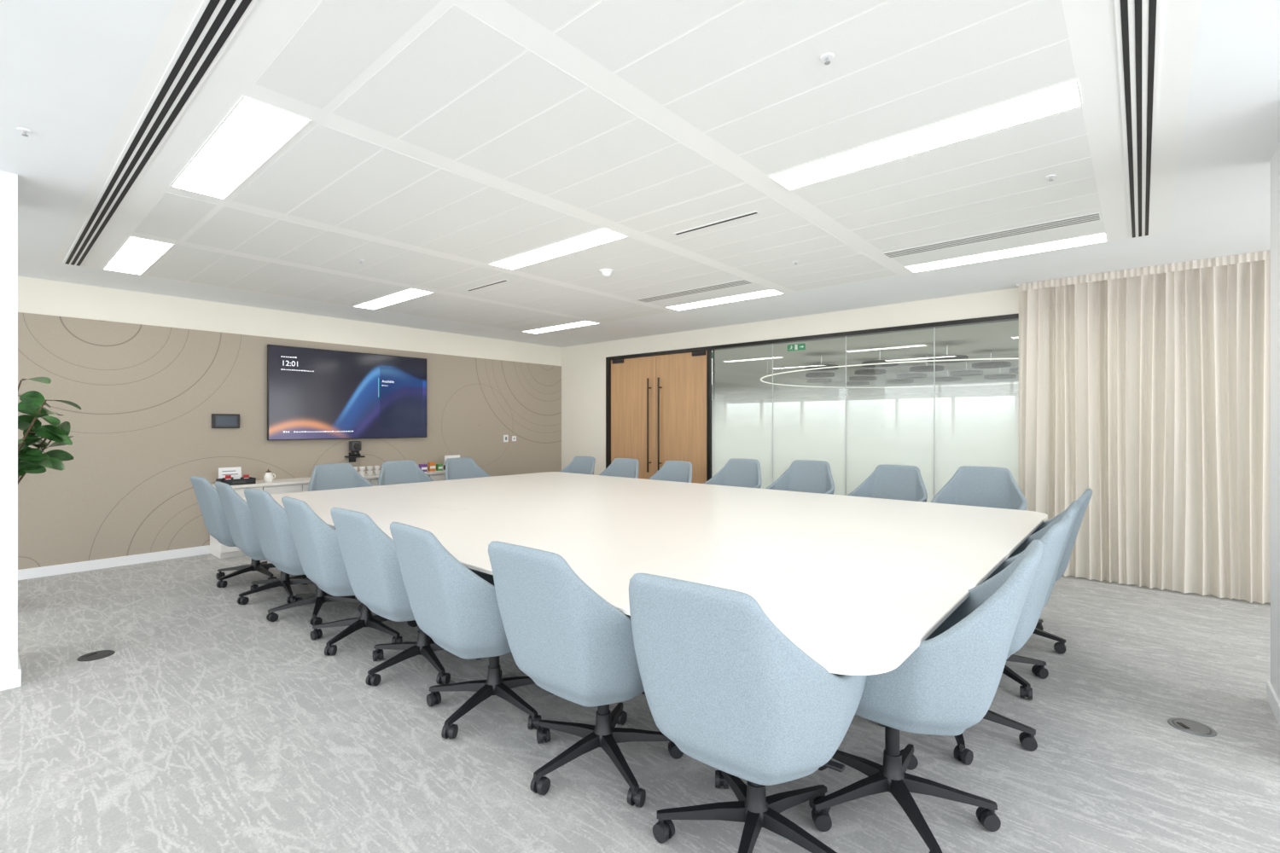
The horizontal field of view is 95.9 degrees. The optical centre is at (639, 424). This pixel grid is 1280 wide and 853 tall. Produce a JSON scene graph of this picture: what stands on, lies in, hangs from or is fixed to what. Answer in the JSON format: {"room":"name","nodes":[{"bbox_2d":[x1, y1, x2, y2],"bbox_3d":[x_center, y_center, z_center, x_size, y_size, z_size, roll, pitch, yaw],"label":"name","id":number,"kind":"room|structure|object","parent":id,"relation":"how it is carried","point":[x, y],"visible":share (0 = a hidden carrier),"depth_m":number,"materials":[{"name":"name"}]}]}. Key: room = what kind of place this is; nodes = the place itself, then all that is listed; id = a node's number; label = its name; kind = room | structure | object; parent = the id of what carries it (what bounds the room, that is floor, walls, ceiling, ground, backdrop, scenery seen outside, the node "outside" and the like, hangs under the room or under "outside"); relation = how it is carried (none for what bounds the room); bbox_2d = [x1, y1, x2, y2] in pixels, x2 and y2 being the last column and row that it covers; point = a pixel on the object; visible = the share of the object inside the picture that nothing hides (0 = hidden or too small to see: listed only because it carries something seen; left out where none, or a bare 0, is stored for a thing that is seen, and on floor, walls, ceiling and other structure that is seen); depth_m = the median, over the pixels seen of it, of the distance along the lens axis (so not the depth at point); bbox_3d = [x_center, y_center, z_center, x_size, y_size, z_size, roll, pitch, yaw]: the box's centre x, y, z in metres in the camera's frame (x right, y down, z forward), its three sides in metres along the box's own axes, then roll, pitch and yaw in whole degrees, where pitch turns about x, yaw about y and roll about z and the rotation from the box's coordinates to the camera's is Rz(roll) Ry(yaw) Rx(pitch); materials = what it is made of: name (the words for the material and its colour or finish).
{"room":"conference room","nodes":[
{"label":"conference room","id":0,"kind":"room"},
{"bbox_2d":[17,276,561,570],"bbox_3d":[-4.890,0.035,5.851,0.200,2.670,10.810,0,0,41],"label":"wall","id":1,"kind":"structure","parent":0,"point":[147,396],"depth_m":5.93,"materials":[{"name":"beige paint"}]},
{"bbox_2d":[17,545,210,580],"bbox_3d":[-4.849,1.325,5.749,0.027,0.090,10.710,0,0,41],"label":"baseboard","id":2,"kind":"structure","parent":1,"relation":"attached to","point":[29,573],"depth_m":5.50,"materials":[{"name":"white paint"}]},
{"bbox_2d":[211,413,239,428],"bbox_3d":[-4.442,-0.031,6.190,0.032,0.152,0.250,0,0,41],"label":"tablet","id":3,"kind":"object","parent":1,"relation":"attached to","point":[218,421],"visible":1,"depth_m":6.17,"materials":[{"name":"black plastic"}]},
{"bbox_2d":[267,344,427,440],"bbox_3d":[-3.555,-0.353,7.185,0.064,1.077,1.904,0,0,41],"label":"television","id":4,"kind":"object","parent":1,"relation":"attached to","point":[312,393],"visible":1,"depth_m":7.04,"materials":[{"name":"black plastic"}]},
{"bbox_2d":[344,441,365,462],"bbox_3d":[-3.527,0.343,7.138,0.168,0.265,0.180,0,0,41],"label":"camera","id":5,"kind":"object","parent":1,"relation":"attached to","point":[355,447],"visible":1,"depth_m":7.09,"materials":[{"name":"black plastic"}]},
{"bbox_2d":[503,435,508,442],"bbox_3d":[-2.074,0.225,8.925,0.016,0.110,0.085,0,0,41],"label":"wall switch","id":6,"kind":"object","parent":1,"relation":"attached to","point":[505,437],"visible":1,"depth_m":8.92,"materials":[{"name":"white"}]},
{"bbox_2d":[0,0,1279,347],"bbox_3d":[-0.465,-1.400,2.002,11.730,0.201,10.810,0,0,41],"label":"ceiling","id":7,"kind":"structure","parent":0,"point":[445,141],"depth_m":2.74,"materials":[{"name":"paint"}]},
{"bbox_2d":[17,128,33,136],"bbox_3d":[-2.722,-1.290,2.554,0.050,0.027,0.050,0,0,41],"label":"sprinkler","id":8,"kind":"object","parent":7,"relation":"attached to","point":[24,130],"visible":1,"depth_m":2.55,"materials":[{"name":"white"}]},
{"bbox_2d":[102,235,174,274],"bbox_3d":[-3.932,-1.300,4.500,1.300,0.007,0.250,0,0,41],"label":"recessed light","id":9,"kind":"object","parent":7,"relation":"in","point":[136,255],"visible":1,"depth_m":4.44,"materials":[{"name":"white plastic"}]},
{"bbox_2d":[63,0,257,266],"bbox_3d":[-2.215,-1.298,2.603,6.372,0.007,0.108,0,0,41],"label":"ceiling vent","id":10,"kind":"object","parent":7,"relation":"in","point":[215,23],"visible":1,"depth_m":2.33,"materials":[{"name":"white"}]},
{"bbox_2d":[169,95,311,199],"bbox_3d":[-1.985,-1.300,2.807,1.320,0.007,0.250,0,0,41],"label":"recessed light","id":11,"kind":"object","parent":7,"relation":"in","point":[253,131],"visible":1,"depth_m":2.70,"materials":[{"name":"white plastic"}]},
{"bbox_2d":[353,288,433,309],"bbox_3d":[-2.603,-1.300,6.028,1.300,0.007,0.240,0,0,41],"label":"recessed light","id":12,"kind":"object","parent":7,"relation":"in","point":[410,293],"visible":1,"depth_m":5.99,"materials":[{"name":"white plastic"}]},
{"bbox_2d":[465,279,507,290],"bbox_3d":[-1.438,-1.298,5.409,0.622,0.007,0.047,0,0,41],"label":"slit","id":13,"kind":"object","parent":7,"relation":"attached to","point":[502,281],"visible":1,"depth_m":5.39,"materials":[{"name":"white"}]},
{"bbox_2d":[488,227,628,270],"bbox_3d":[-0.656,-1.300,4.335,1.320,0.007,0.240,0,0,41],"label":"recessed light","id":14,"kind":"object","parent":7,"relation":"in","point":[602,235],"visible":1,"depth_m":4.27,"materials":[{"name":"white plastic"}]},
{"bbox_2d":[521,320,598,333],"bbox_3d":[-1.090,-1.300,7.767,1.300,0.007,0.250,0,0,41],"label":"recessed light","id":15,"kind":"object","parent":7,"relation":"in","point":[583,322],"visible":1,"depth_m":7.72,"materials":[{"name":"white plastic"}]},
{"bbox_2d":[599,268,613,277],"bbox_3d":[-0.283,-1.275,4.885,0.116,0.050,0.116,0,0,41],"label":"smoke detector","id":16,"kind":"object","parent":7,"relation":"attached to","point":[606,272],"visible":1,"depth_m":4.86,"materials":[{"name":"white"}]},
{"bbox_2d":[635,279,753,302],"bbox_3d":[0.499,-1.298,5.663,1.292,0.007,0.172,0,0,41],"label":"ceiling vent","id":17,"kind":"object","parent":7,"relation":"in","point":[739,282],"visible":1,"depth_m":5.60,"materials":[{"name":"white metal"}]},
{"bbox_2d":[673,210,759,235],"bbox_3d":[0.482,-1.298,3.739,0.632,0.007,0.047,0,0,41],"label":"slit","id":18,"kind":"object","parent":7,"relation":"attached to","point":[754,212],"visible":1,"depth_m":3.71,"materials":[{"name":"white metal"}]},
{"bbox_2d":[665,289,784,310],"bbox_3d":[0.857,-1.300,6.074,1.320,0.007,0.250,0,0,41],"label":"recessed light","id":19,"kind":"object","parent":7,"relation":"in","point":[770,292],"visible":1,"depth_m":6.03,"materials":[{"name":"white plastic"}]},
{"bbox_2d":[820,52,834,64],"bbox_3d":[0.663,-1.290,2.042,0.050,0.027,0.050,0,0,41],"label":"sprinkler","id":20,"kind":"object","parent":7,"relation":"attached to","point":[826,58],"visible":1,"depth_m":2.04,"materials":[{"name":"white"}]},
{"bbox_2d":[767,78,1082,191],"bbox_3d":[1.238,-1.300,2.688,1.300,0.007,0.240,0,0,41],"label":"recessed light","id":21,"kind":"object","parent":7,"relation":"in","point":[1065,96],"visible":1,"depth_m":2.59,"materials":[{"name":"white plastic"}]},
{"bbox_2d":[882,211,1101,258],"bbox_3d":[2.385,-1.298,4.022,1.292,0.007,0.172,0,0,41],"label":"ceiling vent","id":22,"kind":"object","parent":7,"relation":"in","point":[1092,217],"visible":1,"depth_m":3.95,"materials":[{"name":"white metal"}]},
{"bbox_2d":[903,232,1108,273],"bbox_3d":[2.751,-1.300,4.427,1.300,0.007,0.250,0,0,41],"label":"recessed light","id":23,"kind":"object","parent":7,"relation":"in","point":[1101,237],"visible":1,"depth_m":4.36,"materials":[{"name":"white plastic"}]},
{"bbox_2d":[1045,174,1056,181],"bbox_3d":[2.157,-1.290,3.028,0.050,0.027,0.050,0,0,41],"label":"sprinkler","id":24,"kind":"object","parent":7,"relation":"attached to","point":[1050,177],"visible":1,"depth_m":3.02,"materials":[{"name":"white"}]},
{"bbox_2d":[1114,0,1162,238],"bbox_3d":[2.019,-1.298,2.333,0.112,0.007,4.382,0,0,41],"label":"ceiling vent","id":25,"kind":"object","parent":7,"relation":"in","point":[1137,22],"visible":1,"depth_m":2.28,"materials":[{"name":"white"}]},
{"bbox_2d":[1016,250,1270,604],"bbox_3d":[4.518,0.028,4.524,2.640,2.655,0.117,0,0,41],"label":"curtain","id":26,"kind":"object","parent":7,"relation":"hanging from","point":[1147,390],"visible":0.89,"depth_m":4.76,"materials":[{"name":"fabric"}]},
{"bbox_2d":[0,553,1279,852],"bbox_3d":[-0.482,1.420,1.983,11.730,0.100,10.760,0,0,41],"label":"floor","id":27,"kind":"structure","parent":0,"point":[212,724],"depth_m":2.45,"materials":[{"name":"carpet"}]},
{"bbox_2d":[0,170,17,673],"bbox_3d":[-3.679,0.035,2.962,0.600,2.670,0.640,0,0,41],"label":"wall pier","id":28,"kind":"object","parent":27,"relation":"on","point":[8,182],"visible":1,"depth_m":2.98,"materials":[{"name":"white paint"}]},
{"bbox_2d":[0,653,21,691],"bbox_3d":[-3.679,1.325,2.962,0.624,0.090,0.664,0,0,41],"label":"baseboard","id":29,"kind":"object","parent":28,"relation":"attached to","point":[8,680],"visible":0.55,"depth_m":2.98,"materials":[{"name":"white paint"}]},
{"bbox_2d":[17,377,81,484],"bbox_3d":[-4.656,0.445,4.152,0.616,1.850,0.919,0,0,41],"label":"potted plant","id":30,"kind":"object","parent":27,"relation":"on","point":[30,460],"visible":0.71,"depth_m":4.32,"materials":[{"name":"green plant"}]},
{"bbox_2d":[76,650,115,661],"bbox_3d":[-3.212,1.366,3.408,0.164,0.008,0.164,0,0,7],"label":"floor outlet","id":31,"kind":"object","parent":27,"relation":"on","point":[103,654],"visible":1,"depth_m":3.40,"materials":[{"name":"grey metal"}]},
{"bbox_2d":[190,476,276,587],"bbox_3d":[-3.443,0.903,5.063,0.710,0.933,0.778,0,0,39],"label":"office chair","id":32,"kind":"object","parent":27,"relation":"on","point":[209,503],"visible":0.5,"depth_m":4.80,"materials":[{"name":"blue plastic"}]},
{"bbox_2d":[209,483,302,558],"bbox_3d":[-4.125,1.016,6.221,0.439,0.709,0.748,0,0,41],"label":"base cabinet","id":33,"kind":"object","parent":27,"relation":"on","point":[221,551],"visible":0.16,"depth_m":5.99,"materials":[{"name":"white"}]},
{"bbox_2d":[210,468,445,488],"bbox_3d":[-3.393,0.645,7.080,0.444,0.030,3.030,0,0,41],"label":"countertop","id":34,"kind":"structure","parent":33,"relation":"on","point":[297,480],"depth_m":6.33,"materials":[{"name":"white"}]},
{"bbox_2d":[218,466,241,478],"bbox_3d":[-4.345,0.545,6.112,0.060,0.170,0.200,0,0,41],"label":"sign card","id":35,"kind":"object","parent":34,"relation":"on","point":[223,472],"visible":0.56,"depth_m":6.10,"materials":[{"name":"white paper"}]},
{"bbox_2d":[221,471,238,478],"bbox_3d":[-4.332,0.551,6.101,0.019,0.110,0.140,0,0,41],"label":"print","id":36,"kind":"object","parent":35,"relation":"attached to","point":[224,473],"depth_m":6.10,"materials":[{"name":"grey"}]},
{"bbox_2d":[215,477,255,485],"bbox_3d":[-4.226,0.600,6.035,0.201,0.060,0.300,0,0,41],"label":"tray","id":37,"kind":"object","parent":34,"relation":"on","point":[251,480],"visible":0.75,"depth_m":5.98,"materials":[{"name":"black plastic"}]},
{"bbox_2d":[263,469,275,482],"bbox_3d":[-4.037,0.561,6.274,0.089,0.138,0.101,0,0,3],"label":"jug","id":38,"kind":"object","parent":34,"relation":"on","point":[268,477],"visible":1,"depth_m":6.24,"materials":[{"name":"white ceramic"}]},
{"bbox_2d":[418,464,427,471],"bbox_3d":[-2.861,0.580,7.605,0.061,0.100,0.090,0,0,35],"label":"snack packet","id":39,"kind":"object","parent":34,"relation":"on","point":[423,467],"visible":0.77,"depth_m":7.58,"materials":[{"name":"purple"}]},
{"bbox_2d":[428,462,435,471],"bbox_3d":[-2.775,0.570,7.689,0.080,0.120,0.061,0,0,-43],"label":"snack packet","id":40,"kind":"object","parent":34,"relation":"on","point":[431,465],"visible":1,"depth_m":7.66,"materials":[{"name":"orange"}]},
{"bbox_2d":[436,464,442,471],"bbox_3d":[-2.711,0.585,7.792,0.061,0.090,0.070,0,0,38],"label":"snack packet","id":41,"kind":"object","parent":34,"relation":"on","point":[439,467],"visible":1,"depth_m":7.77,"materials":[{"name":"green"}]},
{"bbox_2d":[443,454,459,465],"bbox_3d":[-2.633,0.535,8.096,0.060,0.190,0.240,0,0,41],"label":"sign card","id":42,"kind":"object","parent":34,"relation":"on","point":[446,457],"visible":0.14,"depth_m":8.06,"materials":[{"name":"white"}]},
{"bbox_2d":[215,481,314,605],"bbox_3d":[-2.896,0.903,4.572,0.687,0.933,0.736,0,0,40],"label":"office chair","id":43,"kind":"object","parent":27,"relation":"on","point":[236,511],"visible":0.41,"depth_m":4.31,"materials":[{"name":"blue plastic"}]},
{"bbox_2d":[244,488,361,625],"bbox_3d":[-2.361,0.903,4.132,0.687,0.933,0.734,0,0,41],"label":"office chair","id":44,"kind":"object","parent":27,"relation":"on","point":[270,519],"visible":0.42,"depth_m":3.88,"materials":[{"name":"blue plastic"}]},
{"bbox_2d":[302,478,370,492],"bbox_3d":[-3.631,1.016,6.788,0.439,0.709,0.748,0,0,41],"label":"base cabinet","id":45,"kind":"object","parent":27,"relation":"on","point":[305,486],"visible":0.11,"depth_m":6.40,"materials":[{"name":"white"}]},
{"bbox_2d":[308,463,373,491],"bbox_3d":[-3.078,0.903,6.085,0.771,0.933,0.715,0,0,39],"label":"office chair","id":46,"kind":"object","parent":27,"relation":"on","point":[340,475],"visible":0.15,"depth_m":6.28,"materials":[{"name":"blue fabric"}]},
{"bbox_2d":[281,496,417,656],"bbox_3d":[-1.799,0.903,3.665,0.697,0.933,0.773,0,0,43],"label":"office chair","id":47,"kind":"object","parent":27,"relation":"on","point":[317,544],"visible":0.54,"depth_m":3.39,"materials":[{"name":"blue fabric"}]},
{"bbox_2d":[370,475,429,486],"bbox_3d":[-3.137,1.016,7.356,0.439,0.709,0.748,0,0,41],"label":"base cabinet","id":48,"kind":"object","parent":27,"relation":"on","point":[374,482],"visible":0.14,"depth_m":6.97,"materials":[{"name":"white"}]},
{"bbox_2d":[330,507,480,686],"bbox_3d":[-1.279,0.903,3.208,0.688,0.933,0.722,0,0,36],"label":"office chair","id":49,"kind":"object","parent":27,"relation":"on","point":[369,557],"visible":0.5,"depth_m":2.96,"materials":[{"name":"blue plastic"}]},
{"bbox_2d":[378,460,434,485],"bbox_3d":[-2.621,0.903,6.627,0.687,0.933,0.726,0,0,-44],"label":"office chair","id":50,"kind":"object","parent":27,"relation":"on","point":[392,472],"visible":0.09,"depth_m":6.83,"materials":[{"name":"blue fabric"}]},
{"bbox_2d":[429,473,445,481],"bbox_3d":[-2.643,1.016,7.924,0.439,0.709,0.748,0,0,41],"label":"base cabinet","id":51,"kind":"object","parent":27,"relation":"on","point":[434,477],"visible":0.09,"depth_m":7.61,"materials":[{"name":"white"}]},
{"bbox_2d":[444,457,491,480],"bbox_3d":[-2.058,0.903,7.250,0.773,0.933,0.707,0,0,38],"label":"office chair","id":52,"kind":"object","parent":27,"relation":"on","point":[460,468],"visible":0.14,"depth_m":7.45,"materials":[{"name":"blue fabric"}]},
{"bbox_2d":[389,522,553,738],"bbox_3d":[-0.748,0.903,2.744,0.707,0.933,0.773,0,0,44],"label":"office chair","id":53,"kind":"object","parent":27,"relation":"on","point":[456,605],"visible":0.81,"depth_m":2.47,"materials":[{"name":"blue fabric"}]},
{"bbox_2d":[560,456,595,475],"bbox_3d":[-0.973,0.904,7.536,0.686,0.932,0.740,0,0,41],"label":"office chair","id":54,"kind":"object","parent":27,"relation":"on","point":[584,465],"visible":0.08,"depth_m":7.78,"materials":[{"name":"blue fabric"}]},
{"bbox_2d":[488,541,683,808],"bbox_3d":[-0.194,0.899,2.287,0.686,0.942,0.730,0,0,39],"label":"office chair","id":55,"kind":"object","parent":27,"relation":"on","point":[576,646],"visible":0.84,"depth_m":2.03,"materials":[{"name":"blue fabric"}]},
{"bbox_2d":[599,458,639,478],"bbox_3d":[-0.389,0.903,7.061,0.687,0.933,0.734,0,0,41],"label":"office chair","id":56,"kind":"object","parent":27,"relation":"on","point":[625,468],"visible":0.08,"depth_m":7.31,"materials":[{"name":"blue fabric"}]},
{"bbox_2d":[241,471,1047,675],"bbox_3d":[-0.280,1.000,4.531,5.390,0.741,3.570,0,0,41],"label":"conference table","id":57,"kind":"object","parent":27,"relation":"on","point":[857,584],"visible":0.61,"depth_m":3.12,"materials":[{"name":"laminate"}]},
{"bbox_2d":[648,460,692,482],"bbox_3d":[0.210,0.903,6.544,0.697,0.933,0.773,0,0,43],"label":"office chair","id":58,"kind":"object","parent":27,"relation":"on","point":[677,471],"visible":0.09,"depth_m":6.79,"materials":[{"name":"blue fabric"}]},
{"bbox_2d":[703,458,761,488],"bbox_3d":[0.959,0.884,6.314,0.686,0.972,0.729,0,0,41],"label":"office chair","id":59,"kind":"object","parent":27,"relation":"on","point":[740,473],"visible":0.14,"depth_m":6.55,"materials":[{"name":"blue fabric"}]},
{"bbox_2d":[628,573,866,852],"bbox_3d":[0.337,0.896,1.833,0.716,0.948,0.771,0,0,37],"label":"office chair","id":60,"kind":"object","parent":27,"relation":"on","point":[720,680],"visible":0.98,"depth_m":1.56,"materials":[{"name":"blue fabric"}]},
{"bbox_2d":[765,459,834,494],"bbox_3d":[1.592,0.878,5.852,0.707,0.983,0.773,0,0,39],"label":"office chair","id":61,"kind":"object","parent":27,"relation":"on","point":[802,475],"visible":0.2,"depth_m":6.09,"materials":[{"name":"blue fabric"}]},
{"bbox_2d":[847,465,927,502],"bbox_3d":[2.249,0.884,5.323,0.686,0.972,0.730,0,0,44],"label":"office chair","id":62,"kind":"object","parent":27,"relation":"on","point":[895,482],"visible":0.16,"depth_m":5.54,"materials":[{"name":"blue fabric"}]},
{"bbox_2d":[811,540,1042,852],"bbox_3d":[0.945,0.876,2.015,0.773,0.988,0.707,0,0,38],"label":"office chair","id":63,"kind":"object","parent":27,"relation":"on","point":[949,683],"visible":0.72,"depth_m":1.74,"materials":[{"name":"blue fabric"}]},
{"bbox_2d":[878,516,1071,765],"bbox_3d":[1.459,0.879,2.571,0.729,0.982,0.686,0,0,43],"label":"office chair","id":64,"kind":"object","parent":27,"relation":"on","point":[1053,540],"visible":0.25,"depth_m":2.30,"materials":[{"name":"blue fabric"}]},
{"bbox_2d":[930,465,1027,510],"bbox_3d":[2.817,0.873,4.821,0.715,0.993,0.771,0,0,39],"label":"office chair","id":65,"kind":"object","parent":27,"relation":"on","point":[970,485],"visible":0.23,"depth_m":5.04,"materials":[{"name":"blue fabric"}]},
{"bbox_2d":[1002,500,1080,700],"bbox_3d":[1.913,0.883,3.135,0.773,0.973,0.697,0,0,39],"label":"office chair","id":66,"kind":"object","parent":27,"relation":"on","point":[1038,670],"visible":0.13,"depth_m":2.97,"materials":[{"name":"blue fabric"}]},
{"bbox_2d":[1029,488,1092,654],"bbox_3d":[2.389,0.882,3.648,0.739,0.977,0.686,0,0,41],"label":"office chair","id":67,"kind":"object","parent":27,"relation":"on","point":[1059,647],"visible":0.14,"depth_m":3.38,"materials":[{"name":"blue fabric"}]},
{"bbox_2d":[1167,717,1217,737],"bbox_3d":[2.491,1.366,2.605,0.164,0.008,0.164,0,0,7],"label":"box","id":68,"kind":"object","parent":27,"relation":"on","point":[1191,727],"visible":1,"depth_m":2.60,"materials":[{"name":"grey metal"}]},
{"bbox_2d":[1270,142,1279,701],"bbox_3d":[3.128,0.035,2.316,0.720,2.670,0.800,0,0,41],"label":"wall pier","id":69,"kind":"object","parent":27,"relation":"on","point":[1275,162],"visible":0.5,"depth_m":2.73,"materials":[{"name":"white paint"}]},
{"bbox_2d":[1266,681,1279,727],"bbox_3d":[3.128,1.325,2.316,0.744,0.090,0.824,0,0,41],"label":"baseboard","id":70,"kind":"object","parent":69,"relation":"attached to","point":[1274,703],"visible":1,"depth_m":2.73,"materials":[{"name":"white paint"}]},
{"bbox_2d":[560,287,1018,475],"bbox_3d":[3.093,0.035,6.031,11.650,2.670,0.140,0,0,41],"label":"wall","id":71,"kind":"structure","parent":0,"point":[583,366],"depth_m":7.84,"materials":[{"name":"white paint"}]},
{"bbox_2d":[610,355,656,479],"bbox_3d":[-0.124,0.180,8.741,0.912,2.360,0.123,0,0,41],"label":"door","id":72,"kind":"structure","parent":71,"relation":"in","point":[633,381],"depth_m":8.72,"materials":[{"name":"brown wood"}]},
{"bbox_2d":[656,350,706,483],"bbox_3d":[0.571,0.180,8.137,0.912,2.360,0.123,0,0,41],"label":"door","id":73,"kind":"structure","parent":71,"relation":"in","point":[681,378],"depth_m":8.14,"materials":[{"name":"brown wood"}]},
{"bbox_2d":[711,343,772,488],"bbox_3d":[1.320,0.163,7.528,0.904,2.335,0.012,0,0,41],"label":"glass panel","id":74,"kind":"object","parent":71,"relation":"in","point":[740,436],"depth_m":7.50,"materials":[{"name":"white glass"}]},
{"bbox_2d":[772,337,845,495],"bbox_3d":[2.014,0.163,6.924,0.924,2.335,0.012,0,0,41],"label":"glass panel","id":75,"kind":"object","parent":71,"relation":"in","point":[819,436],"depth_m":6.90,"materials":[{"name":"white glass"}]},
{"bbox_2d":[605,313,1018,481],"bbox_3d":[2.799,0.160,6.250,8.740,2.420,0.115,0,0,41],"label":"trim","id":76,"kind":"structure","parent":71,"relation":"attached to","point":[1009,317],"depth_m":7.80,"materials":[{"name":"black metal"}]},
{"bbox_2d":[772,327,935,497],"bbox_3d":[3.470,0.163,5.657,4.796,2.335,0.016,0,0,41],"label":"trim","id":77,"kind":"structure","parent":71,"relation":"attached to","point":[933,328],"depth_m":6.01,"materials":[{"name":"white"}]},
{"bbox_2d":[846,327,933,502],"bbox_3d":[2.716,0.163,6.314,0.924,2.335,0.012,0,0,41],"label":"glass panel","id":78,"kind":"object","parent":71,"relation":"in","point":[874,439],"depth_m":6.31,"materials":[{"name":"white glass"}]},
{"bbox_2d":[934,319,1018,496],"bbox_3d":[3.417,0.163,5.703,0.924,2.335,0.012,0,0,41],"label":"glass panel","id":79,"kind":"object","parent":71,"relation":"in","point":[962,438],"depth_m":5.76,"materials":[{"name":"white glass"}]},
{"bbox_2d":[714,320,1018,395],"bbox_3d":[6.991,-1.555,14.893,23.000,0.150,18.350,0,0,41],"label":"ceiling","id":80,"kind":"structure","parent":0,"point":[736,370],"depth_m":13.08,"materials":[{"name":"grey"}]},
{"bbox_2d":[787,341,805,351],"bbox_3d":[2.185,-1.253,8.058,0.260,0.456,0.032,0,0,41],"label":"exit sign","id":81,"kind":"object","parent":80,"relation":"hanging from","point":[797,346],"visible":0.8,"depth_m":8.04,"materials":[{"name":"green"}]},
{"bbox_2d":[806,371,831,383],"bbox_3d":[4.921,-1.315,15.866,0.680,0.329,0.680,0,0,41],"label":"ceiling disc","id":82,"kind":"object","parent":80,"relation":"hanging from","point":[822,380],"visible":0.95,"depth_m":15.66,"materials":[{"name":"silver metal"}]},
{"bbox_2d":[805,372,834,378],"bbox_3d":[4.376,-1.315,14.020,0.680,0.329,0.680,0,0,41],"label":"ceiling disc","id":83,"kind":"object","parent":80,"relation":"hanging from","point":[818,375],"visible":0.99,"depth_m":13.76,"materials":[{"name":"silver metal"}]},
{"bbox_2d":[804,354,838,371],"bbox_3d":[3.831,-1.315,12.175,0.680,0.329,0.680,0,0,41],"label":"ceiling disc","id":84,"kind":"object","parent":80,"relation":"hanging from","point":[813,366],"visible":0.9,"depth_m":11.97,"materials":[{"name":"silver metal"}]},
{"bbox_2d":[844,374,869,385],"bbox_3d":[6.371,-1.315,16.923,0.680,0.329,0.680,0,0,41],"label":"ceiling disc","id":85,"kind":"object","parent":80,"relation":"hanging from","point":[849,383],"visible":0.93,"depth_m":16.72,"materials":[{"name":"silver metal"}]},
{"bbox_2d":[849,376,877,381],"bbox_3d":[5.826,-1.315,15.078,0.680,0.329,0.680,0,0,41],"label":"ceiling disc","id":86,"kind":"object","parent":80,"relation":"hanging from","point":[853,378],"visible":0.98,"depth_m":14.83,"materials":[{"name":"silver metal"}]},
{"bbox_2d":[854,359,886,375],"bbox_3d":[5.282,-1.315,13.232,0.680,0.329,0.680,0,0,41],"label":"ceiling disc","id":87,"kind":"object","parent":80,"relation":"hanging from","point":[861,372],"visible":0.99,"depth_m":13.06,"materials":[{"name":"silver metal"}]},
{"bbox_2d":[861,349,898,367],"bbox_3d":[4.737,-1.315,11.387,0.680,0.329,0.680,0,0,41],"label":"ceiling disc","id":88,"kind":"object","parent":80,"relation":"hanging from","point":[880,361],"visible":0.88,"depth_m":11.18,"materials":[{"name":"silver metal"}]},
{"bbox_2d":[760,357,1018,388],"bbox_3d":[6.846,-1.290,13.660,7.840,0.379,7.840,0,0,41],"label":"lamp","id":89,"kind":"object","parent":80,"relation":"hanging from","point":[1016,357],"visible":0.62,"depth_m":11.71,"materials":[{"name":"white"}]},
{"bbox_2d":[886,378,913,383],"bbox_3d":[7.277,-1.315,16.136,0.680,0.329,0.680,0,0,41],"label":"ceiling disc","id":90,"kind":"object","parent":80,"relation":"hanging from","point":[901,381],"visible":0.98,"depth_m":15.92,"materials":[{"name":"silver metal"}]},
{"bbox_2d":[896,364,926,378],"bbox_3d":[6.732,-1.315,14.290,0.680,0.329,0.680,0,0,41],"label":"ceiling disc","id":91,"kind":"object","parent":80,"relation":"hanging from","point":[915,375],"visible":0.98,"depth_m":14.06,"materials":[{"name":"silver metal"}]},
{"bbox_2d":[909,365,944,372],"bbox_3d":[6.187,-1.315,12.445,0.680,0.329,0.680,0,0,41],"label":"ceiling disc","id":92,"kind":"object","parent":80,"relation":"hanging from","point":[930,368],"visible":0.91,"depth_m":12.24,"materials":[{"name":"silver metal"}]},
{"bbox_2d":[926,343,968,363],"bbox_3d":[5.642,-1.315,10.600,0.680,0.329,0.680,0,0,41],"label":"lamp","id":93,"kind":"object","parent":80,"relation":"hanging from","point":[946,357],"visible":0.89,"depth_m":10.37,"materials":[{"name":"silver metal"}]},
{"bbox_2d":[935,368,962,381],"bbox_3d":[8.182,-1.315,15.348,0.680,0.329,0.680,0,0,41],"label":"ceiling disc","id":94,"kind":"object","parent":80,"relation":"hanging from","point":[939,379],"visible":0.94,"depth_m":15.10,"materials":[{"name":"silver metal"}]},
{"bbox_2d":[949,360,983,376],"bbox_3d":[7.637,-1.315,13.503,0.680,0.329,0.680,0,0,41],"label":"ceiling disc","id":95,"kind":"object","parent":80,"relation":"hanging from","point":[962,373],"visible":1,"depth_m":13.29,"materials":[{"name":"silver metal"}]},
{"bbox_2d":[971,350,1011,368],"bbox_3d":[7.092,-1.315,11.657,0.680,0.329,0.680,0,0,41],"label":"ceiling disc","id":96,"kind":"object","parent":80,"relation":"hanging from","point":[991,364],"visible":1,"depth_m":11.48,"materials":[{"name":"silver metal"}]},
{"bbox_2d":[984,374,1016,379],"bbox_3d":[9.088,-1.315,14.560,0.680,0.329,0.680,0,0,41],"label":"ceiling disc","id":97,"kind":"object","parent":80,"relation":"hanging from","point":[991,376],"visible":0.97,"depth_m":14.34,"materials":[{"name":"silver metal"}]},
{"bbox_2d":[1009,367,1018,372],"bbox_3d":[8.543,-1.315,12.715,0.680,0.329,0.680,0,0,41],"label":"ceiling disc","id":98,"kind":"object","parent":80,"relation":"hanging from","point":[1014,369],"visible":0.19,"depth_m":12.68,"materials":[{"name":"silver metal"}]},
{"bbox_2d":[714,383,1018,413],"bbox_3d":[7.024,-0.055,14.931,23.400,2.850,18.450,0,0,41],"label":"wall","id":99,"kind":"structure","parent":0,"point":[1003,390],"depth_m":24.27,"materials":[{"name":"white paint"}]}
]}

